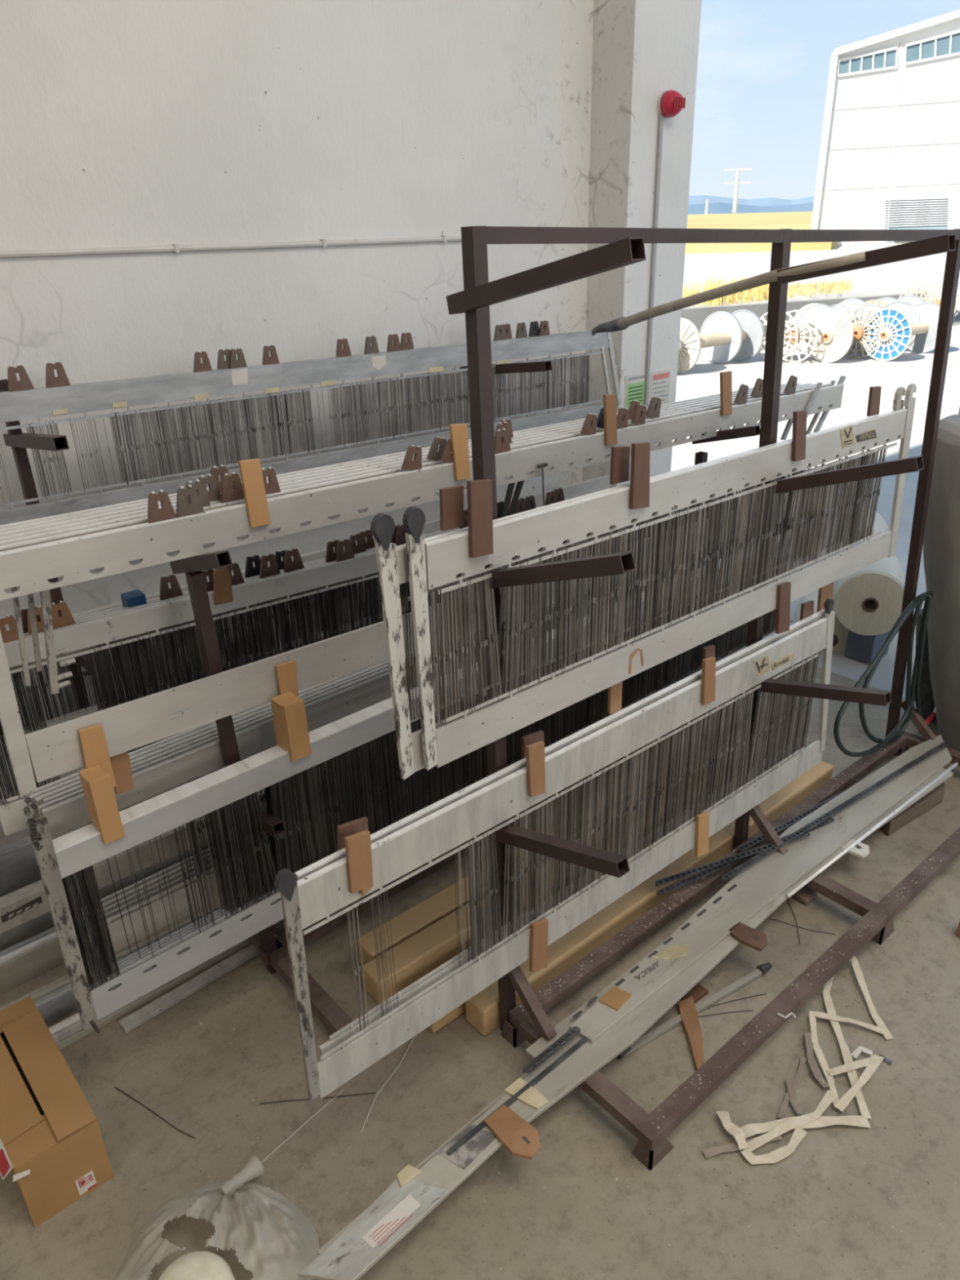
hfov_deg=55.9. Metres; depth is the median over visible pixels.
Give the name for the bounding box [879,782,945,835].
block
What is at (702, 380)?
yard
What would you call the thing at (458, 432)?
clip
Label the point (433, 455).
guide
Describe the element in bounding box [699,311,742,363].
cable reel
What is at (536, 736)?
clip
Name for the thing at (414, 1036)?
loose wire
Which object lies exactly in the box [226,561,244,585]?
guide
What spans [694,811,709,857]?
clip
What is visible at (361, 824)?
clip
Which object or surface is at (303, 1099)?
loose wire
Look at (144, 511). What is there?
bar
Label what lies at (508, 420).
guide
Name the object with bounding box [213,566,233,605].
clip
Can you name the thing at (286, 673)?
clip
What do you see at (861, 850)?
guide
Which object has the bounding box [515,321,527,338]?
guide
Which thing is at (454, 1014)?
timber beam
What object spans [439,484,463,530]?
clip
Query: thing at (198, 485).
guide
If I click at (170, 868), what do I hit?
frame
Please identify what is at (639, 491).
clip
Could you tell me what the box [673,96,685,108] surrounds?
grille
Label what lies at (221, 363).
guide
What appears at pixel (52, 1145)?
cardboard box
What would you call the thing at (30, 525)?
bar
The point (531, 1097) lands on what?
plate
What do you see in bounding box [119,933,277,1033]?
metal bar
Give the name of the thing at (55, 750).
frame
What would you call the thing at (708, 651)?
clip
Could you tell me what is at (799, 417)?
clip
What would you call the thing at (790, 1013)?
string
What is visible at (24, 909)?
print
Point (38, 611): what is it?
guide
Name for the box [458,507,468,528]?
guide
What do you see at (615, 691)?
clip
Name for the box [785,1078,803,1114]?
strap
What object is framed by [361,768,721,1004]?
timber beam
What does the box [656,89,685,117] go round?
fire alarm
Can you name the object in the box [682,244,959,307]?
ground
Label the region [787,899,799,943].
loose wire
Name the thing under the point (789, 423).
rod
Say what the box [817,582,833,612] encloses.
clip
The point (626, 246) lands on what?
storage rack
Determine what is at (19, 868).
metal bar
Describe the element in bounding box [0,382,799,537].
bar
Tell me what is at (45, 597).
rod
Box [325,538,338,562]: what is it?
guide
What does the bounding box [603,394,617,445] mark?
clip
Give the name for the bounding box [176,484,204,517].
guide
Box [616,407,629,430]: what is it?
guide
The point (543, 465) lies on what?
pin
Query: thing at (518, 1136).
guide
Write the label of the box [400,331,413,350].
guide
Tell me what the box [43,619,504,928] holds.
frame
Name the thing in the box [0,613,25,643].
guide
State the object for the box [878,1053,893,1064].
strap
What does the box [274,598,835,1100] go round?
frame
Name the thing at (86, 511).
bar
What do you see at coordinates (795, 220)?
field
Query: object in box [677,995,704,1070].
board
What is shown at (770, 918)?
loose wire
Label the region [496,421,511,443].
guide
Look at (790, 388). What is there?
guide
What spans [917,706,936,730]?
clamp
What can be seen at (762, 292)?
dry grass
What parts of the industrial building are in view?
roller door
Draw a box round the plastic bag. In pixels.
[112,1155,319,1279]
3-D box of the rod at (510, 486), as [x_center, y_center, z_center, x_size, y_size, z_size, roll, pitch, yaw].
[0.108,-0.544,3.438,0.068,0.141,0.012,-21,31,-36]
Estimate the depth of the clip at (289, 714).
2.85 m
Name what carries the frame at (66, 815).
on the storage rack at (273, 950)
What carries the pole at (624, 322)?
on the storage rack at (626, 246)
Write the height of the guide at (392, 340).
0.078 m
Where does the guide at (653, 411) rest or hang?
on the bar at (143, 520)
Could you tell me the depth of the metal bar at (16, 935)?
3.46 m
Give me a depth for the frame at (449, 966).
2.75 m
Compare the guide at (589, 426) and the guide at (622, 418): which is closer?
the guide at (589, 426)
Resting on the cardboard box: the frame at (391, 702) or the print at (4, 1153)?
the print at (4, 1153)
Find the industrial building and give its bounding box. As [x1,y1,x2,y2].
[810,9,959,245]
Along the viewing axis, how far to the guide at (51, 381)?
3.22 m
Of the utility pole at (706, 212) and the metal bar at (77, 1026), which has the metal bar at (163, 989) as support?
the metal bar at (77, 1026)
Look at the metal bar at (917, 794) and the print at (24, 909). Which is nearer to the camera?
the print at (24, 909)
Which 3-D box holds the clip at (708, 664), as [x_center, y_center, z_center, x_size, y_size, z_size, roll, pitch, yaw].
[0.777,0.138,3.069,0.078,0.180,0.014,-21,31,-36]
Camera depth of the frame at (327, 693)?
2.97 m
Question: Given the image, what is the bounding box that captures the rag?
[791,885,817,905]
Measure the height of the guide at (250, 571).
0.079 m
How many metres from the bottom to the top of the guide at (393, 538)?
0.079 m
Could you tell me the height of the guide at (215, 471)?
0.082 m
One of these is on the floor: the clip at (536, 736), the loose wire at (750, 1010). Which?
the loose wire at (750, 1010)
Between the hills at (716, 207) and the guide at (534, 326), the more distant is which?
the hills at (716, 207)
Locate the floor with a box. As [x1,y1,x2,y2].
[0,662,959,1279]
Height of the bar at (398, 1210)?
0.018 m
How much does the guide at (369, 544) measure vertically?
0.079 m
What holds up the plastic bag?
on the floor
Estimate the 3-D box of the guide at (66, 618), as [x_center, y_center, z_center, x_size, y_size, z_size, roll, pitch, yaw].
[-1.283,-0.079,2.761,0.075,0.079,0.012,-20,31,-36]
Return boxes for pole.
[591,251,865,335]
[704,199,708,214]
[723,168,751,213]
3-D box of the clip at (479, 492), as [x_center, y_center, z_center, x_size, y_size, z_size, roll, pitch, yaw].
[0.001,-0.290,2.151,0.067,0.192,0.014,-21,31,-36]
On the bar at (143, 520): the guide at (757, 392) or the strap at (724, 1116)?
the guide at (757, 392)
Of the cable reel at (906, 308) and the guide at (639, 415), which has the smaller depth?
the guide at (639, 415)
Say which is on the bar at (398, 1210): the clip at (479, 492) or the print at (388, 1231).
the print at (388, 1231)
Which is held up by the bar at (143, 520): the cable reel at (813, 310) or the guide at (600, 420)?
the guide at (600, 420)
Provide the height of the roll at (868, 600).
0.418 m
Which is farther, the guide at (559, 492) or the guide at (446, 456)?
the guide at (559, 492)
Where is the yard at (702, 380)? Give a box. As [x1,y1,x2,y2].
[671,319,959,697]
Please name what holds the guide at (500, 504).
on the frame at (445, 531)
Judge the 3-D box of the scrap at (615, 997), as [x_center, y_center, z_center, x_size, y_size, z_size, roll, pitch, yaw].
[0.448,1.186,2.997,0.070,0.006,0.092,20,32,38]
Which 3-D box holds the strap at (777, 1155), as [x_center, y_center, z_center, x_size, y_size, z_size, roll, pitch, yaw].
[0.876,1.491,2.654,0.219,0.011,0.068,-11,26,-19]
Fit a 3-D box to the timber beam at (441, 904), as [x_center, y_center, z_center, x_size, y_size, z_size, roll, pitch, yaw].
[0.307,0.895,3.875,1.916,0.112,0.110,-21,31,-35]
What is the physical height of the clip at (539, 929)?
0.211 m
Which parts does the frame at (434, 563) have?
rod, heddle rail, heddle rail, rod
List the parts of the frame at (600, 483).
heddle rail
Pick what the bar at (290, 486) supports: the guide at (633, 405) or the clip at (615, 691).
the guide at (633, 405)
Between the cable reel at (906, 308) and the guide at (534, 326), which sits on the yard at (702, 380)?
the cable reel at (906, 308)
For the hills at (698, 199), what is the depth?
1610.40 m
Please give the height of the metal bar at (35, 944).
0.016 m
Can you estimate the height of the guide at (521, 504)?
0.079 m
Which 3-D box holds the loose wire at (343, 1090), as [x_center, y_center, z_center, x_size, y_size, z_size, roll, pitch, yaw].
[-0.538,1.484,2.773,0.006,0.003,0.318,19,32,37]
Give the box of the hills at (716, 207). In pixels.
[687,202,813,214]
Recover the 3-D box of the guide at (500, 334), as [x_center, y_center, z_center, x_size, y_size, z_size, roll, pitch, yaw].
[0.098,-1.527,4.485,0.072,0.076,0.012,-21,31,-36]
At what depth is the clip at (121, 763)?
2.63 m
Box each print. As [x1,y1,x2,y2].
[0,1148,9,1177]
[8,902,38,918]
[77,1173,97,1191]
[168,707,189,719]
[369,1213,413,1246]
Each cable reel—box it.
[677,309,764,373]
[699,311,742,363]
[758,303,833,359]
[782,303,858,362]
[792,297,864,352]
[805,303,884,362]
[841,297,899,351]
[844,301,919,358]
[861,294,924,306]
[862,302,940,360]
[898,282,959,317]
[920,282,959,320]
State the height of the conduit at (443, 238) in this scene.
0.040 m
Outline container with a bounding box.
[120,589,146,607]
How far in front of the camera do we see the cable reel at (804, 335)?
16.54 m
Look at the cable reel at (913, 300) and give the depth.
18.73 m
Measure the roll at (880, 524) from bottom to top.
0.418 m
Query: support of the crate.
on the yard at (702, 380)
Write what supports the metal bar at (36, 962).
on the floor
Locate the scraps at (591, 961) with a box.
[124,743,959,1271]
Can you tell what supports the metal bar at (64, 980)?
on the metal bar at (60, 1002)
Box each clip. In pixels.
[78,723,116,786]
[78,764,124,844]
[110,751,133,795]
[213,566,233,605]
[238,458,271,527]
[270,691,311,761]
[275,659,298,697]
[337,816,368,851]
[344,830,373,896]
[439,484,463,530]
[448,423,470,480]
[466,479,493,558]
[521,729,543,759]
[525,741,545,797]
[528,918,548,972]
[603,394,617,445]
[607,680,622,714]
[609,445,630,484]
[629,441,649,509]
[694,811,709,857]
[701,656,715,705]
[702,644,715,659]
[720,370,732,415]
[775,582,791,634]
[791,409,807,461]
[800,600,813,620]
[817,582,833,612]
[866,386,881,416]
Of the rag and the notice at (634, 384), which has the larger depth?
the notice at (634, 384)
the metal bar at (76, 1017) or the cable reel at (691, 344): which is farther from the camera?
the cable reel at (691, 344)
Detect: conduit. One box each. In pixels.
[0,235,461,257]
[644,112,663,407]
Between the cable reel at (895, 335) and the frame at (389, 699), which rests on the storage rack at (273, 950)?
the frame at (389, 699)
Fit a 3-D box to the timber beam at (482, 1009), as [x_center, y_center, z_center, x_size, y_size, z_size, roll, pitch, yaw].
[0.817,0.954,3.711,2.210,0.118,0.100,-21,31,-36]
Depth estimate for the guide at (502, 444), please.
3.19 m
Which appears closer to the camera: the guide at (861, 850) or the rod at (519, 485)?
the rod at (519, 485)
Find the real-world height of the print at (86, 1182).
0.060 m
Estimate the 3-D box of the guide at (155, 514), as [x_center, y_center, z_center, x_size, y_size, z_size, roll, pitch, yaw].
[-0.868,-0.364,2.451,0.078,0.082,0.012,-21,31,-36]
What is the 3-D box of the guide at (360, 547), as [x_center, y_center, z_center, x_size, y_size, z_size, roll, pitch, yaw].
[-0.474,-0.371,3.468,0.075,0.079,0.012,-21,31,-36]
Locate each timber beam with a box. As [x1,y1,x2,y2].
[355,754,694,964]
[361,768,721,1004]
[427,1002,466,1032]
[465,760,833,1035]
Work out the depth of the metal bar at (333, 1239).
2.74 m
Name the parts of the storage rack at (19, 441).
arm, post, arm, arm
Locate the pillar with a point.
(642, 50)
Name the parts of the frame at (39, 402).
heddle rail, heddle rail, rod, rod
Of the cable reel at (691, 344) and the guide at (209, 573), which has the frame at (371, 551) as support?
the guide at (209, 573)
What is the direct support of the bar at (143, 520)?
on the storage rack at (273, 950)
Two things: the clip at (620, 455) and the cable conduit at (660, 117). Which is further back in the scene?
the cable conduit at (660, 117)
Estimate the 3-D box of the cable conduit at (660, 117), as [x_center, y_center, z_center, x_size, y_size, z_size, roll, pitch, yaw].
[1.010,-1.492,5.495,0.024,3.053,0.020,-21,31,-36]
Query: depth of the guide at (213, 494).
2.64 m
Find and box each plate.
[396,1164,421,1187]
[504,1077,548,1109]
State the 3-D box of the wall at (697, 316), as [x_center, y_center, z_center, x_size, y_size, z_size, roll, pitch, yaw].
[8.065,-7.841,21.485,14.504,0.833,0.300,-18,30,-32]
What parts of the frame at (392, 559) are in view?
rod, heddle rail, heddle rail, rod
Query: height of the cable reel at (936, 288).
0.920 m
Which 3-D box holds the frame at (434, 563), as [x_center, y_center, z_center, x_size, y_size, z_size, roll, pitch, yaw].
[0.776,-0.321,2.885,2.475,0.725,0.023,-21,31,-36]
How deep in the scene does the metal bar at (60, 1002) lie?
3.16 m
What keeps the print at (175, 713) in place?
attached to the frame at (55, 750)
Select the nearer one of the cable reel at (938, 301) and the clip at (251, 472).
the clip at (251, 472)
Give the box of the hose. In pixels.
[833,591,933,756]
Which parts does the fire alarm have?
plate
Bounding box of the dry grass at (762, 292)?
[682,271,853,307]
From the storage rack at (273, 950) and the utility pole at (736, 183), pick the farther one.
the utility pole at (736, 183)
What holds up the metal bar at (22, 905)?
on the floor
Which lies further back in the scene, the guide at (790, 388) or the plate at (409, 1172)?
the guide at (790, 388)
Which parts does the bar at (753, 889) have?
perforated strip, perforated strip, perforated strip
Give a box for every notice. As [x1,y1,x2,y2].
[624,372,645,409]
[649,368,671,404]
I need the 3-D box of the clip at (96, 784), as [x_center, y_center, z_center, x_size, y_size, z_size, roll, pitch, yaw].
[-1.058,0.458,2.531,0.061,0.211,0.085,-21,31,-36]
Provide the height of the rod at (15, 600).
0.278 m
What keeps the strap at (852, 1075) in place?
on the floor
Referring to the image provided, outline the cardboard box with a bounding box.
[0,995,113,1227]
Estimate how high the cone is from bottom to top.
0.143 m
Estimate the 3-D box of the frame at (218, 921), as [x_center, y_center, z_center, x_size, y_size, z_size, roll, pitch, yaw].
[0.249,0.284,3.673,3.784,0.677,0.011,-21,31,-36]
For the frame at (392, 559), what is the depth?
2.28 m
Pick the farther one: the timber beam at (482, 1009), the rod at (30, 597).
the timber beam at (482, 1009)
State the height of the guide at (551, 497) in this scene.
0.079 m
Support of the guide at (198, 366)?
on the frame at (39, 402)
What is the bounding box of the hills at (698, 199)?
[688,195,814,206]
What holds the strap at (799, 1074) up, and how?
on the floor
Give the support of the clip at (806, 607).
attached to the frame at (449, 966)
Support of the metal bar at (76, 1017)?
on the metal bar at (77, 1026)
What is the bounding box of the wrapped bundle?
[914,413,959,751]
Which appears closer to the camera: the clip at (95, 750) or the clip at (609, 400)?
the clip at (95, 750)
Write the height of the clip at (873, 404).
0.109 m
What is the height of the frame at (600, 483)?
0.530 m
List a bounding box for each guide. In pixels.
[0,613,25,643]
[7,364,34,391]
[20,606,40,633]
[27,605,54,634]
[45,360,70,387]
[50,600,75,628]
[147,489,177,523]
[160,573,182,599]
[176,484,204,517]
[185,479,210,506]
[193,350,212,372]
[198,474,220,502]
[200,568,213,591]
[209,464,233,492]
[217,347,230,369]
[220,471,244,503]
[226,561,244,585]
[229,346,247,368]
[244,553,260,577]
[259,552,280,578]
[261,466,280,494]
[262,344,279,364]
[275,548,285,569]
[284,546,304,572]
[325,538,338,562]
[335,337,351,357]
[335,537,354,562]
[349,532,366,554]
[360,528,375,549]
[364,334,378,354]
[386,333,401,351]
[390,523,403,543]
[395,524,407,545]
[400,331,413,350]
[400,444,422,471]
[426,435,446,461]
[440,438,453,462]
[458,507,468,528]
[484,1104,539,1159]
[493,324,506,341]
[494,428,511,453]
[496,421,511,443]
[497,500,506,518]
[500,417,513,437]
[502,323,512,339]
[513,497,526,514]
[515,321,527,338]
[524,494,535,511]
[528,320,539,337]
[537,320,549,336]
[544,489,557,506]
[554,487,564,502]
[580,413,597,436]
[596,407,604,428]
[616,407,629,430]
[628,400,639,419]
[631,404,646,426]
[645,395,661,418]
[728,922,768,951]
[733,383,748,405]
[750,377,763,398]
[783,374,797,396]
[840,839,869,858]
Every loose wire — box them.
[115,1086,195,1138]
[259,1098,310,1104]
[262,1089,344,1161]
[320,1092,376,1098]
[360,1035,414,1133]
[697,1009,753,1017]
[708,993,766,1007]
[769,918,835,934]
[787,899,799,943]
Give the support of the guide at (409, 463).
on the frame at (55, 750)
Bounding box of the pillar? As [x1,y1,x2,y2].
[582,0,702,600]
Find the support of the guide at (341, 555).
on the frame at (86, 634)
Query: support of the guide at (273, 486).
on the bar at (143, 520)
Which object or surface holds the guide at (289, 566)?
on the frame at (371, 551)
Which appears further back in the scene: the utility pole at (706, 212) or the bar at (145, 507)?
the utility pole at (706, 212)
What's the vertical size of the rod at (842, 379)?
0.263 m
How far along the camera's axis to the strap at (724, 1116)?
2.69 m
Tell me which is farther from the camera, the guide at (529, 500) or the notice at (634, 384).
the notice at (634, 384)
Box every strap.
[702,1135,782,1158]
[715,1111,749,1150]
[739,1115,871,1137]
[740,1128,807,1164]
[743,1089,836,1153]
[777,1056,806,1119]
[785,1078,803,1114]
[804,1031,828,1088]
[808,1010,884,1108]
[822,975,871,1118]
[826,1053,884,1111]
[848,955,893,1039]
[851,1045,872,1058]
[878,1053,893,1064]
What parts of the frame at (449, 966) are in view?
heddle rail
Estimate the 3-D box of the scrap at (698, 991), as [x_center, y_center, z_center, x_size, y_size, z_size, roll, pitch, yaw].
[0.748,1.250,3.196,0.102,0.014,0.071,-21,31,-36]
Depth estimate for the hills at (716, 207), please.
1161.63 m
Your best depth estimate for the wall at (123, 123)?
3.93 m
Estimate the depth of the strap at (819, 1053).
3.02 m
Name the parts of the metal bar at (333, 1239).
perforated strip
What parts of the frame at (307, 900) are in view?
rod, heddle rail, heddle rail, rod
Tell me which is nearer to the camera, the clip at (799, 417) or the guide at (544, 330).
the clip at (799, 417)
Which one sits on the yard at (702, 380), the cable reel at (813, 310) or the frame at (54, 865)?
the cable reel at (813, 310)
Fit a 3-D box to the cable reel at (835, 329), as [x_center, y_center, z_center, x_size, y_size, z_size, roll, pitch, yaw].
[6.886,-5.744,16.909,1.588,0.920,0.920,-21,31,-36]
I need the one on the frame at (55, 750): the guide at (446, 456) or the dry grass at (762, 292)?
the guide at (446, 456)
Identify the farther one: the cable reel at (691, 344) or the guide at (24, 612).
the cable reel at (691, 344)
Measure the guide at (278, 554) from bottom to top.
0.074 m
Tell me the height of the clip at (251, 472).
0.198 m
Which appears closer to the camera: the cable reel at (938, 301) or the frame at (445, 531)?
the frame at (445, 531)
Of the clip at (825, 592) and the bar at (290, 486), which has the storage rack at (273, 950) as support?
the bar at (290, 486)
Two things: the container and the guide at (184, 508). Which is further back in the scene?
the container
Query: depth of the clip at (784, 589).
3.25 m
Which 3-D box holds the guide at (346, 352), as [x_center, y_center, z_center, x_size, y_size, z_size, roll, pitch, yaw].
[-0.599,-1.278,3.946,0.074,0.078,0.012,-22,32,-36]
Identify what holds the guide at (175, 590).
on the frame at (445, 531)
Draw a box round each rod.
[10,586,31,686]
[26,593,42,671]
[40,579,75,693]
[501,482,515,515]
[506,480,524,515]
[616,962,772,1059]
[780,418,792,439]
[805,382,822,417]
[806,380,835,434]
[813,375,846,432]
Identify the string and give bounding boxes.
[777,1012,795,1018]
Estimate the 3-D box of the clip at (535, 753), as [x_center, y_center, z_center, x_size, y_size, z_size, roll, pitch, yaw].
[0.160,0.372,2.590,0.067,0.181,0.014,-21,31,-36]
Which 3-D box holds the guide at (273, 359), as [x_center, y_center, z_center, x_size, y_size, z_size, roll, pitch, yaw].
[-0.868,-1.180,3.735,0.074,0.078,0.012,-20,31,-36]
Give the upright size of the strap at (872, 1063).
0.016 m
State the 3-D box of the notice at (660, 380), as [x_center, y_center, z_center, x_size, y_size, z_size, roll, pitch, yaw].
[1.114,-1.470,5.612,0.184,0.387,0.006,-21,31,-36]
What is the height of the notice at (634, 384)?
0.361 m
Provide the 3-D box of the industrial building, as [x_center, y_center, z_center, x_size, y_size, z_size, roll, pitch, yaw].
[36.448,-36.526,67.180,42.835,13.013,23.313,-21,31,-36]
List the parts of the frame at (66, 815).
heddle rail, heddle rail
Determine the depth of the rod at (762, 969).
3.14 m
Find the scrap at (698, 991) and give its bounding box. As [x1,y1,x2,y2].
[680,982,708,1003]
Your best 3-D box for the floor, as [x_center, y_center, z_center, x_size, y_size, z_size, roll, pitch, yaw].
[0.866,3.464,-1.346,11.720,0.200,12.900,-21,31,-36]
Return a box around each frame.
[0,329,621,525]
[0,383,844,796]
[0,465,811,835]
[0,470,802,805]
[0,475,609,761]
[3,527,464,799]
[6,506,542,792]
[23,533,805,1033]
[28,660,386,919]
[33,701,329,912]
[35,635,457,928]
[37,591,586,933]
[41,539,750,965]
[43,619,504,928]
[52,529,791,978]
[53,531,791,981]
[53,535,794,991]
[53,537,792,986]
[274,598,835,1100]
[294,608,825,1057]
[370,386,905,779]
[402,383,916,770]
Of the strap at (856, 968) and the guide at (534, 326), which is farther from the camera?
the guide at (534, 326)
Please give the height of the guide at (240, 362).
0.078 m
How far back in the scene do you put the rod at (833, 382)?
4.63 m
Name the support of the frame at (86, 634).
on the storage rack at (273, 950)
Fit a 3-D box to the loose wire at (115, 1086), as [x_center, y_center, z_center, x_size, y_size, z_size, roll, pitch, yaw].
[-1.019,1.475,2.821,0.362,0.004,0.009,13,28,28]
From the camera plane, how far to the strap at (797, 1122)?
2.71 m
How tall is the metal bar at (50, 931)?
0.016 m
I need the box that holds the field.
[684,211,837,253]
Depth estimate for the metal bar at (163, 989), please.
3.24 m
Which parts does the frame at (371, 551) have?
heddle rail, heddle rail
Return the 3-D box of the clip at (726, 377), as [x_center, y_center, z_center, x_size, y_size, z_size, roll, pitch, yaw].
[1.075,-1.076,3.952,0.099,0.190,0.014,-21,31,-36]
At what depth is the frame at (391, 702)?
3.00 m
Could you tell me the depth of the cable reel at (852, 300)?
18.26 m
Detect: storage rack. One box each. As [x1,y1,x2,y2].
[0,360,551,710]
[169,425,764,1039]
[446,226,959,1170]
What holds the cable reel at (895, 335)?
on the yard at (702, 380)
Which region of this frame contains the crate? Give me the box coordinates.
[844,630,890,664]
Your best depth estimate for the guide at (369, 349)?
4.03 m
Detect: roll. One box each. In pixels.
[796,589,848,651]
[826,509,888,552]
[833,555,905,635]
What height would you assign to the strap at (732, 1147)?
0.010 m
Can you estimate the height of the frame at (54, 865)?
0.861 m
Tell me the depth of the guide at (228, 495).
2.63 m
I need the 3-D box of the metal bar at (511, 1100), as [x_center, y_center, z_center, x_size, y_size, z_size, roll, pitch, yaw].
[0.597,1.161,3.077,1.845,0.012,0.012,-22,32,-37]
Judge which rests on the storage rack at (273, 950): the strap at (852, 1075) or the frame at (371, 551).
the frame at (371, 551)
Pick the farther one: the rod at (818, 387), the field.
the field
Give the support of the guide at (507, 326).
on the frame at (39, 402)
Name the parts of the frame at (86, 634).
heddle rail, heddle rail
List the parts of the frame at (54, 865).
rod chain, rod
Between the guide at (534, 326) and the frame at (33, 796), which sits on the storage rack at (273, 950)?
the frame at (33, 796)
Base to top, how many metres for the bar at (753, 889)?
0.047 m
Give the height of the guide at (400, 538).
0.079 m
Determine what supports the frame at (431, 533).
on the storage rack at (273, 950)
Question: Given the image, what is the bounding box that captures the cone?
[158,1250,235,1279]
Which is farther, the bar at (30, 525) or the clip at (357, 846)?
the bar at (30, 525)
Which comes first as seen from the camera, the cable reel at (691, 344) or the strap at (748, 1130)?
the strap at (748, 1130)
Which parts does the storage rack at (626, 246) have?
post, arm, arm, arm, cross rail, rail, rail, post, perforated strip, rail, cross rail, arm, arm, arm, post, cross rail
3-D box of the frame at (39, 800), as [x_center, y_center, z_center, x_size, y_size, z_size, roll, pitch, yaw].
[0.078,0.183,3.905,3.706,0.656,0.012,-21,31,-36]
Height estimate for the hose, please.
1.023 m
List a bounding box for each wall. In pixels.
[0,0,593,847]
[680,292,927,337]
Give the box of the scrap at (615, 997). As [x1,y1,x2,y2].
[598,986,631,1010]
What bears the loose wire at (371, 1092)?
on the floor
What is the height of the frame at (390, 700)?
0.679 m
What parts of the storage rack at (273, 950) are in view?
arm, arm, post, arm, cross rail, rail, post, cross rail, arm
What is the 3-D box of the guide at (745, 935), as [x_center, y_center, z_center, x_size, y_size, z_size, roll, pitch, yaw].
[0.969,1.065,3.253,0.091,0.016,0.133,-21,31,-36]
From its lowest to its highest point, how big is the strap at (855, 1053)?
0.014 m
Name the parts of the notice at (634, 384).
green panel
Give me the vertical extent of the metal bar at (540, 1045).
0.012 m
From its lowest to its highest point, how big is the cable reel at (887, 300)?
0.920 m
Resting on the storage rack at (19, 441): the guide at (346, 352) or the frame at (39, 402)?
the frame at (39, 402)
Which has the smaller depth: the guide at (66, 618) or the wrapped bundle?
the guide at (66, 618)
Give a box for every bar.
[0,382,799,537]
[0,382,812,541]
[0,382,831,551]
[0,383,786,533]
[0,383,817,545]
[0,387,753,528]
[0,696,391,897]
[0,742,383,933]
[0,775,471,1010]
[0,777,350,951]
[0,926,55,956]
[0,930,57,964]
[0,937,64,994]
[33,898,238,1025]
[48,1013,79,1034]
[51,918,284,1043]
[56,921,284,1049]
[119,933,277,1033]
[297,768,953,1279]
[316,1026,581,1255]
[446,1036,587,1155]
[525,947,656,1058]
[569,734,952,1043]
[786,762,958,897]
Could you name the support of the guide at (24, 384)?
on the frame at (39, 402)
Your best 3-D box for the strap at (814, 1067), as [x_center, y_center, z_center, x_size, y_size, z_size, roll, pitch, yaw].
[1.082,1.355,2.924,0.044,0.010,0.214,0,25,4]
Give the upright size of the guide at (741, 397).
0.102 m
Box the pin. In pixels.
[537,462,547,506]
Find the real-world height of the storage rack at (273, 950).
1.702 m
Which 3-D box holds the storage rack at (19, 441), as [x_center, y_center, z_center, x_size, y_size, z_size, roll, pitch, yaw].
[-0.704,-0.284,4.209,2.307,2.020,0.636,-21,31,-36]

